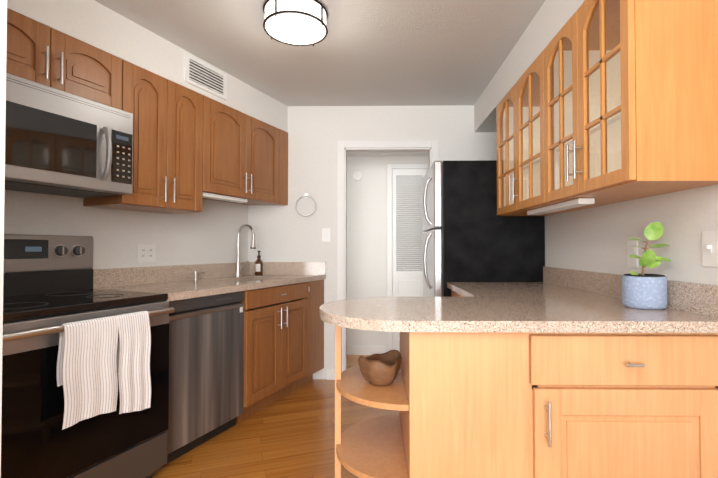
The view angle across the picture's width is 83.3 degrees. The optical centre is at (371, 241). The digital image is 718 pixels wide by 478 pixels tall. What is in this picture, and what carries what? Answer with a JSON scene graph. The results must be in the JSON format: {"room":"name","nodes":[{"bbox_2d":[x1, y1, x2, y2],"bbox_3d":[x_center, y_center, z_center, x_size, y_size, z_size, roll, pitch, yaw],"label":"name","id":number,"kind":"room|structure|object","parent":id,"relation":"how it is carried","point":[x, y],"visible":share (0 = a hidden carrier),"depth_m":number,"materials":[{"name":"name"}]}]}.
{"room":"kitchen","nodes":[
{"label":"kitchen","id":0,"kind":"room"},
{"bbox_2d":[0,0,6,477],"bbox_3d":[-1.544,-0.033,1.215,1.018,2.400,0.250,0,-1,23],"label":"wall","id":1,"kind":"structure","parent":0,"point":[3,28],"depth_m":1.12,"materials":[{"name":"paint"}]},
{"bbox_2d":[4,190,247,268],"bbox_3d":[-1.629,-0.014,2.450,0.120,2.400,2.450,0,-1,23],"label":"wall","id":2,"kind":"structure","parent":0,"point":[207,234],"depth_m":2.56,"materials":[{"name":"paint"}]},
{"bbox_2d":[6,8,121,109],"bbox_3d":[-1.605,-0.845,1.908,0.360,0.285,0.681,0,-1,23],"label":"upper cabinet","id":3,"kind":"object","parent":2,"relation":"attached to","point":[40,53],"visible":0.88,"depth_m":1.88,"materials":[{"name":"brown wood"}]},
{"bbox_2d":[5,73,132,197],"bbox_3d":[-1.569,-0.464,1.841,0.472,0.429,0.760,0,-1,23],"label":"over-the-range microwave","id":4,"kind":"object","parent":3,"relation":"attached to","point":[59,142],"visible":1,"depth_m":1.83,"materials":[{"name":"silver metal"}]},
{"bbox_2d":[83,60,202,213],"bbox_3d":[-1.358,-0.589,2.473,0.360,0.780,0.553,0,-1,23],"label":"upper cabinet","id":5,"kind":"object","parent":2,"relation":"attached to","point":[167,145],"visible":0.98,"depth_m":2.39,"materials":[{"name":"brown wood"}]},
{"bbox_2d":[137,244,155,261],"bbox_3d":[-1.474,0.073,2.643,0.008,0.120,0.132,0,-1,23],"label":"outlet","id":6,"kind":"object","parent":2,"relation":"attached to","point":[146,252],"visible":1,"depth_m":2.64,"materials":[{"name":"white plastic"}]},
{"bbox_2d":[202,96,287,204],"bbox_3d":[-1.057,-0.648,3.169,0.360,0.641,0.957,0,-1,23],"label":"upper cabinet","id":7,"kind":"object","parent":2,"relation":"attached to","point":[245,156],"visible":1,"depth_m":3.02,"materials":[{"name":"brown wood"}]},
{"bbox_2d":[202,192,246,202],"bbox_3d":[-1.079,-0.318,2.920,0.080,0.026,0.440,0,-1,23],"label":"under-cabinet light","id":8,"kind":"object","parent":7,"relation":"attached to","point":[221,197],"visible":0.75,"depth_m":2.90,"materials":[{"name":"white plastic"}]},
{"bbox_2d":[7,0,287,131],"bbox_3d":[-1.352,-1.096,2.555,0.318,0.233,2.333,0,-1,23],"label":"soffit","id":9,"kind":"structure","parent":0,"point":[99,26],"depth_m":2.23,"materials":[{"name":"paint"}]},
{"bbox_2d":[184,53,226,99],"bbox_3d":[-1.105,-1.101,2.708,0.011,0.180,0.360,0,-1,23],"label":"air vent","id":10,"kind":"object","parent":9,"relation":"attached to","point":[204,76],"visible":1,"depth_m":2.69,"materials":[{"name":"white metal"}]},
{"bbox_2d":[152,355,399,477],"bbox_3d":[-0.771,1.192,0.865,7.500,0.060,8.400,0,-1,1],"label":"floor","id":11,"kind":"structure","parent":0,"point":[291,435],"depth_m":2.38,"materials":[{"name":"brown wood"}]},
{"bbox_2d":[1,234,174,477],"bbox_3d":[-1.431,0.569,1.800,0.730,1.213,0.754,0,-1,23],"label":"stove","id":12,"kind":"object","parent":11,"relation":"on","point":[85,379],"visible":0.98,"depth_m":1.70,"materials":[{"name":"black metal"}]},
{"bbox_2d":[163,291,243,465],"bbox_3d":[-1.215,0.751,2.453,0.589,0.870,0.603,0,-1,23],"label":"dishwasher","id":13,"kind":"object","parent":11,"relation":"on","point":[206,355],"visible":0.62,"depth_m":2.31,"materials":[{"name":"grey metal"}]},
{"bbox_2d":[236,279,323,421],"bbox_3d":[-0.880,0.760,3.184,0.654,0.873,0.997,0,-1,23],"label":"base cabinet","id":14,"kind":"object","parent":11,"relation":"on","point":[283,349],"visible":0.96,"depth_m":2.95,"materials":[{"name":"brown wood"}]},
{"bbox_2d":[93,262,325,310],"bbox_3d":[-1.008,0.332,2.917,0.637,0.329,1.613,0,-1,23],"label":"countertop","id":15,"kind":"structure","parent":14,"relation":"on","point":[175,282],"depth_m":2.75,"materials":[{"name":"stone"}]},
{"bbox_2d":[193,271,205,280],"bbox_3d":[-1.235,0.243,2.892,0.093,0.067,0.040,0,-1,1],"label":"soap dispenser","id":16,"kind":"object","parent":15,"relation":"on","point":[195,276],"visible":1,"depth_m":2.88,"materials":[{"name":"silver metal"}]},
{"bbox_2d":[235,224,255,276],"bbox_3d":[-1.026,0.070,3.309,0.192,0.424,0.170,0,-1,1],"label":"faucet","id":17,"kind":"object","parent":15,"relation":"on","point":[238,266],"visible":1,"depth_m":3.29,"materials":[{"name":"silver metal"}]},
{"bbox_2d":[255,251,262,274],"bbox_3d":[-0.975,0.182,3.484,0.066,0.207,0.067,0,-1,1],"label":"soap bottle","id":18,"kind":"object","parent":15,"relation":"on","point":[258,266],"visible":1,"depth_m":3.46,"materials":[{"name":"brown glass"}]},
{"bbox_2d":[395,332,546,477],"bbox_3d":[0.341,0.736,1.606,0.425,0.872,0.590,0,-1,1],"label":"base cabinet","id":19,"kind":"object","parent":11,"relation":"on","point":[540,405],"depth_m":1.31,"materials":[{"name":"brown wood"}]},
{"bbox_2d":[358,350,401,385],"bbox_3d":[0.033,0.490,1.563,0.172,0.113,0.152,0,-1,1],"label":"wooden bowl","id":20,"kind":"object","parent":19,"relation":"in","point":[382,369],"visible":1,"depth_m":1.52,"materials":[{"name":"brown wood"}]},
{"bbox_2d":[319,266,717,332],"bbox_3d":[0.489,0.229,2.021,1.380,0.143,1.470,0,-1,1],"label":"countertop","id":21,"kind":"structure","parent":19,"relation":"on","point":[560,300],"depth_m":1.47,"materials":[{"name":"stone"}]},
{"bbox_2d":[622,222,670,309],"bbox_3d":[1.076,0.090,1.581,0.166,0.334,0.148,0,-1,1],"label":"potted plant","id":22,"kind":"object","parent":21,"relation":"on","point":[645,291],"visible":1,"depth_m":1.54,"materials":[{"name":"blue ceramic"}]},
{"bbox_2d":[422,160,544,296],"bbox_3d":[0.780,0.320,3.124,0.822,1.752,0.735,0,-1,1],"label":"refrigerator","id":23,"kind":"object","parent":11,"relation":"on","point":[469,235],"visible":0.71,"depth_m":2.77,"materials":[{"name":"black metal"}]},
{"bbox_2d":[451,290,626,477],"bbox_3d":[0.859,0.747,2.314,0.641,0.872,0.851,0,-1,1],"label":"base cabinet","id":24,"kind":"object","parent":11,"relation":"on","point":[587,372],"depth_m":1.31,"materials":[{"name":"brown wood"}]},
{"bbox_2d":[94,0,545,105],"bbox_3d":[-0.780,-1.289,0.194,7.500,0.080,6.983,0,-1,1],"label":"ceiling","id":25,"kind":"structure","parent":0,"point":[409,52],"depth_m":2.51,"materials":[{"name":"paint"}]},
{"bbox_2d":[263,0,327,45],"bbox_3d":[-0.401,-1.163,2.135,0.338,0.111,0.338,0,-1,1],"label":"flush-mount light","id":26,"kind":"object","parent":25,"relation":"attached to","point":[296,22],"visible":1,"depth_m":2.06,"materials":[{"name":"white glass"}]},
{"bbox_2d":[248,105,496,378],"bbox_3d":[-0.391,0.003,3.601,4.385,2.400,0.120,0,-1,1],"label":"wall","id":27,"kind":"structure","parent":0,"point":[286,233],"depth_m":3.55,"materials":[{"name":"paint"}]},
{"bbox_2d":[295,193,315,215],"bbox_3d":[-0.577,-0.325,3.528,0.183,0.205,0.039,0,-1,1],"label":"towel ring","id":28,"kind":"object","parent":27,"relation":"attached to","point":[305,195],"visible":0.98,"depth_m":3.51,"materials":[{"name":"silver metal"}]},
{"bbox_2d":[322,228,329,241],"bbox_3d":[-0.399,-0.060,3.537,0.074,0.120,0.008,0,-1,1],"label":"light switch","id":29,"kind":"object","parent":27,"relation":"attached to","point":[325,234],"visible":1,"depth_m":3.54,"materials":[{"name":"white plastic"}]},
{"bbox_2d":[327,368,334,379],"bbox_3d":[-0.347,1.154,3.517,0.085,0.095,0.012,0,-1,1],"label":"baseboard","id":30,"kind":"structure","parent":27,"relation":"attached to","point":[330,373],"depth_m":3.51,"materials":[{"name":"white"}]},
{"bbox_2d":[337,140,438,371],"bbox_3d":[0.144,0.158,3.591,0.893,2.090,0.152,0,-1,1],"label":"door frame","id":31,"kind":"structure","parent":27,"relation":"attached to","point":[429,147],"depth_m":3.53,"materials":[{"name":"white wood"}]},
{"bbox_2d":[347,156,427,345],"bbox_3d":[0.227,0.105,4.418,5.600,2.220,0.140,0,-1,1],"label":"wall","id":32,"kind":"structure","parent":0,"point":[367,246],"depth_m":4.36,"materials":[{"name":"paint"}]},
{"bbox_2d":[350,212,357,229],"bbox_3d":[-0.188,-0.223,4.355,0.086,0.195,0.005,0,-1,1],"label":"panel","id":33,"kind":"object","parent":32,"relation":"attached to","point":[353,220],"visible":1,"depth_m":4.35,"materials":[{"name":"paint"}]},
{"bbox_2d":[353,171,361,180],"bbox_3d":[-0.153,-0.711,4.349,0.104,0.104,0.032,0,-1,1],"label":"smoke detector","id":34,"kind":"object","parent":32,"relation":"attached to","point":[357,175],"visible":1,"depth_m":4.33,"materials":[{"name":"white plastic"}]},
{"bbox_2d":[347,346,386,354],"bbox_3d":[-1.155,1.167,4.345,2.638,0.095,0.012,0,-1,1],"label":"baseboard","id":35,"kind":"structure","parent":32,"relation":"attached to","point":[361,350],"depth_m":4.32,"materials":[{"name":"white"}]},
{"bbox_2d":[387,164,427,351],"bbox_3d":[0.591,0.186,4.316,0.850,2.055,0.048,0,-1,1],"label":"door","id":36,"kind":"structure","parent":32,"relation":"in","point":[405,232],"depth_m":4.32,"materials":[{"name":"white wood"}]},
{"bbox_2d":[347,153,427,155],"bbox_3d":[0.273,-0.970,4.085,5.500,0.080,0.837,0,-1,1],"label":"ceiling","id":37,"kind":"structure","parent":0,"point":[387,154],"depth_m":4.28,"materials":[{"name":"paint"}]},
{"bbox_2d":[474,0,584,131],"bbox_3d":[1.035,-1.096,2.406,0.300,0.238,2.263,0,-1,1],"label":"soffit","id":38,"kind":"structure","parent":0,"point":[551,18],"depth_m":2.36,"materials":[{"name":"paint"}]},
{"bbox_2d":[545,184,717,284],"bbox_3d":[1.214,-0.050,0.088,0.120,2.400,6.863,0,-1,1],"label":"wall","id":39,"kind":"structure","parent":0,"point":[594,239],"depth_m":1.77,"materials":[{"name":"paint"}]},
{"bbox_2d":[496,50,612,215],"bbox_3d":[0.998,-0.578,2.367,0.368,0.795,0.783,0,-1,1],"label":"upper cabinet","id":40,"kind":"object","parent":39,"relation":"attached to","point":[520,147],"visible":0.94,"depth_m":2.38,"materials":[{"name":"brown wood"}]},
{"bbox_2d":[527,198,594,214],"bbox_3d":[0.930,-0.172,2.034,0.070,0.026,0.600,0,-1,1],"label":"under-cabinet light","id":41,"kind":"object","parent":40,"relation":"attached to","point":[574,203],"visible":1,"depth_m":1.90,"materials":[{"name":"white plastic"}]},
{"bbox_2d":[544,0,717,203],"bbox_3d":[0.988,-0.589,1.640,0.368,0.795,0.668,0,-1,1],"label":"upper cabinet","id":42,"kind":"object","parent":39,"relation":"attached to","point":[630,99],"visible":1,"depth_m":1.32,"materials":[{"name":"brown wood"}]},
{"bbox_2d":[627,241,637,267],"bbox_3d":[1.173,0.056,1.813,0.007,0.120,0.072,0,-1,1],"label":"outlet","id":43,"kind":"object","parent":39,"relation":"attached to","point":[632,262],"visible":0.94,"depth_m":1.81,"materials":[{"name":"white plastic"}]},
{"bbox_2d":[702,231,717,266],"bbox_3d":[1.161,0.025,1.387,0.019,0.124,0.072,0,-1,1],"label":"light switch","id":44,"kind":"object","parent":39,"relation":"attached to","point":[709,248],"visible":1,"depth_m":1.39,"materials":[{"name":"white plastic"}]}
]}

